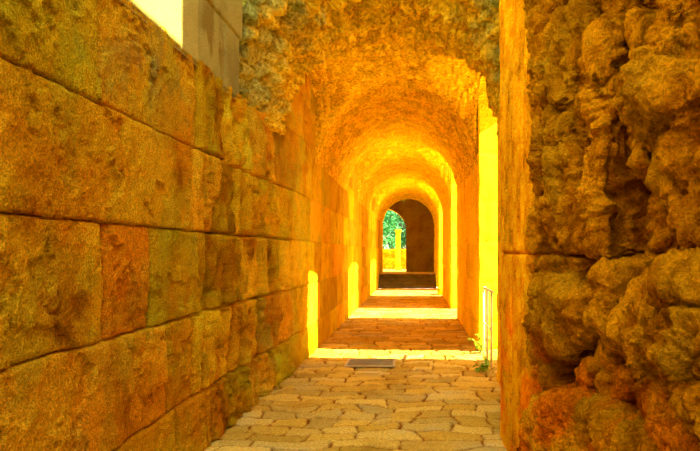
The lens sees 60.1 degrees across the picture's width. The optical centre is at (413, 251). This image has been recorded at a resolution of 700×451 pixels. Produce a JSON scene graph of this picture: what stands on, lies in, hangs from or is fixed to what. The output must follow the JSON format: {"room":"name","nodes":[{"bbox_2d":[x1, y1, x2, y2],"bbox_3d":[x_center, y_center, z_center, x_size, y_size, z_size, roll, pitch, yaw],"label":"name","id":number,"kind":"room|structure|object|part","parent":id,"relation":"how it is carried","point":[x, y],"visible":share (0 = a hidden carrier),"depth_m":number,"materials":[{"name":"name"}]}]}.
{"room":"stone arched passageway","nodes":[
{"label":"stone arched passageway","id":0,"kind":"room"},
{"bbox_2d":[120,0,242,97],"bbox_3d":[-1.992,-2.740,3.225,0.666,2.620,5.251,0,0,0],"label":"wall","id":1,"kind":"structure","parent":0,"point":[209,31],"depth_m":4.85,"materials":[{"name":"beige stone"}]},
{"bbox_2d":[0,0,382,450],"bbox_3d":[-1.838,-1.225,11.999,0.798,5.650,36.007,0,0,1],"label":"wall","id":2,"kind":"structure","parent":0,"point":[170,258],"depth_m":3.71,"materials":[{"name":"brown stone"}]},
{"bbox_2d":[203,288,506,450],"bbox_3d":[-0.175,1.563,9.800,3.850,0.048,31.600,0,0,0],"label":"floor","id":3,"kind":"structure","parent":0,"point":[433,398],"depth_m":6.55,"materials":[{"name":"beige stone"}]},
{"bbox_2d":[344,359,395,366],"bbox_3d":[-0.600,1.537,8.330,0.680,0.018,0.540,0,0,0],"label":"drain grate","id":4,"kind":"object","parent":3,"relation":"on","point":[350,362],"visible":1,"depth_m":8.30,"materials":[{"name":"metal"}]},
{"bbox_2d":[378,274,436,287],"bbox_3d":[-0.287,1.265,26.290,2.502,0.570,1.400,0,0,0],"label":"stone steps","id":5,"kind":"structure","parent":3,"relation":"on","point":[385,280],"depth_m":25.97,"materials":[{"name":"brown stone"}]},
{"bbox_2d":[437,287,441,294],"bbox_3d":[1.080,1.413,21.899,0.466,0.274,0.816,0,0,0],"label":"stone block","id":6,"kind":"object","parent":3,"relation":"on","point":[439,289],"visible":0.38,"depth_m":21.52,"materials":[{"name":"yellow stone"}]},
{"bbox_2d":[467,333,489,352],"bbox_3d":[0.996,1.402,9.215,0.378,0.301,0.229,0,0,-14],"label":"weed","id":7,"kind":"object","parent":3,"relation":"on","point":[477,334],"visible":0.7,"depth_m":9.20,"materials":[{"name":"green plant"}]},
{"bbox_2d":[473,356,490,371],"bbox_3d":[0.891,1.455,7.734,0.226,0.216,0.222,0,0,39],"label":"weed","id":8,"kind":"object","parent":3,"relation":"on","point":[484,367],"visible":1,"depth_m":7.74,"materials":[{"name":"green plant"}]},
{"bbox_2d":[482,286,493,366],"bbox_3d":[1.040,1.030,8.470,0.042,1.040,1.040,0,0,0],"label":"handrail","id":9,"kind":"object","parent":3,"relation":"on","point":[484,288],"visible":0.95,"depth_m":8.52,"materials":[{"name":"metal"}]},
{"bbox_3d":[1.040,1.050,8.970,0.032,1.000,0.034,0,0,0],"label":"post","id":10,"kind":"part","parent":9,"relation":"part of","materials":[{"name":"metal"}]},
{"bbox_3d":[1.040,1.050,8.530,0.032,1.000,0.034,0,0,0],"label":"post","id":11,"kind":"part","parent":9,"relation":"part of","materials":[{"name":"metal"}]},
{"bbox_3d":[1.040,0.559,8.470,0.042,0.098,1.040,0,0,0],"label":"rail","id":12,"kind":"part","parent":9,"relation":"part of","materials":[{"name":"metal"}]},
{"bbox_3d":[1.040,1.050,8.070,0.032,1.000,0.034,0,0,0],"label":"post","id":13,"kind":"part","parent":9,"relation":"part of","materials":[{"name":"metal"}]},
{"bbox_2d":[239,0,499,222],"bbox_3d":[-0.247,-3.507,17.772,8.607,4.275,24.482,0,0,0],"label":"ceiling","id":14,"kind":"structure","parent":0,"point":[398,87],"depth_m":8.29,"materials":[{"name":"orange stone"}]},
{"bbox_2d":[381,269,435,273],"bbox_3d":[-2.100,0.995,41.450,7.800,0.001,29.100,0,0,0],"label":"ground","id":15,"kind":"structure","parent":0,"point":[385,271],"depth_m":29.12,"materials":[{"name":"yellow stone"}]},
{"bbox_2d":[383,210,402,248],"bbox_3d":[-2.593,-1.435,37.404,3.737,5.124,3.857,0,0,-19],"label":"tree","id":16,"kind":"object","parent":15,"relation":"on","point":[390,224],"visible":0.12,"depth_m":37.47,"materials":[{"name":"green plant"}]},
{"bbox_2d":[383,210,404,248],"bbox_3d":[-1.534,-2.259,47.781,5.313,6.522,5.044,0,0,22],"label":"tree","id":17,"kind":"object","parent":15,"relation":"on","point":[390,246],"visible":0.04,"depth_m":47.15,"materials":[{"name":"green plant"}]},
{"bbox_2d":[383,249,405,268],"bbox_3d":[-2.606,0.398,35.225,5.841,1.203,0.499,0,0,0],"label":"wall","id":18,"kind":"structure","parent":15,"relation":"on","point":[389,255],"depth_m":35.00,"materials":[{"name":"yellow stone"}]},
{"bbox_2d":[383,211,405,248],"bbox_3d":[-0.356,-1.619,41.773,4.358,5.244,4.426,0,0,0],"label":"tree","id":19,"kind":"object","parent":15,"relation":"on","point":[401,225],"visible":0.14,"depth_m":41.03,"materials":[{"name":"green plant"}]},
{"bbox_2d":[395,229,400,269],"bbox_3d":[-0.882,-0.129,33.200,0.367,2.247,0.530,0,0,0],"label":"stone pillar","id":20,"kind":"structure","parent":15,"relation":"on","point":[397,231],"depth_m":33.00,"materials":[{"name":"yellow stone"}]},
{"bbox_2d":[388,199,434,271],"bbox_3d":[-0.275,-1.000,30.348,2.950,4.100,0.759,0,0,0],"label":"wall","id":21,"kind":"structure","parent":0,"point":[417,218],"depth_m":30.00,"materials":[{"name":"brown stone"}]},
{"bbox_2d":[434,101,502,381],"bbox_3d":[1.343,-0.700,18.249,0.754,4.500,24.548,0,0,0],"label":"wall","id":22,"kind":"structure","parent":0,"point":[467,252],"depth_m":9.76,"materials":[{"name":"yellow stone"}]},
{"bbox_2d":[498,0,699,450],"bbox_3d":[1.226,-2.202,0.025,1.348,7.696,12.050,0,0,0],"label":"wall","id":23,"kind":"structure","parent":0,"point":[599,308],"depth_m":2.69,"materials":[{"name":"brown stone"}]}
]}

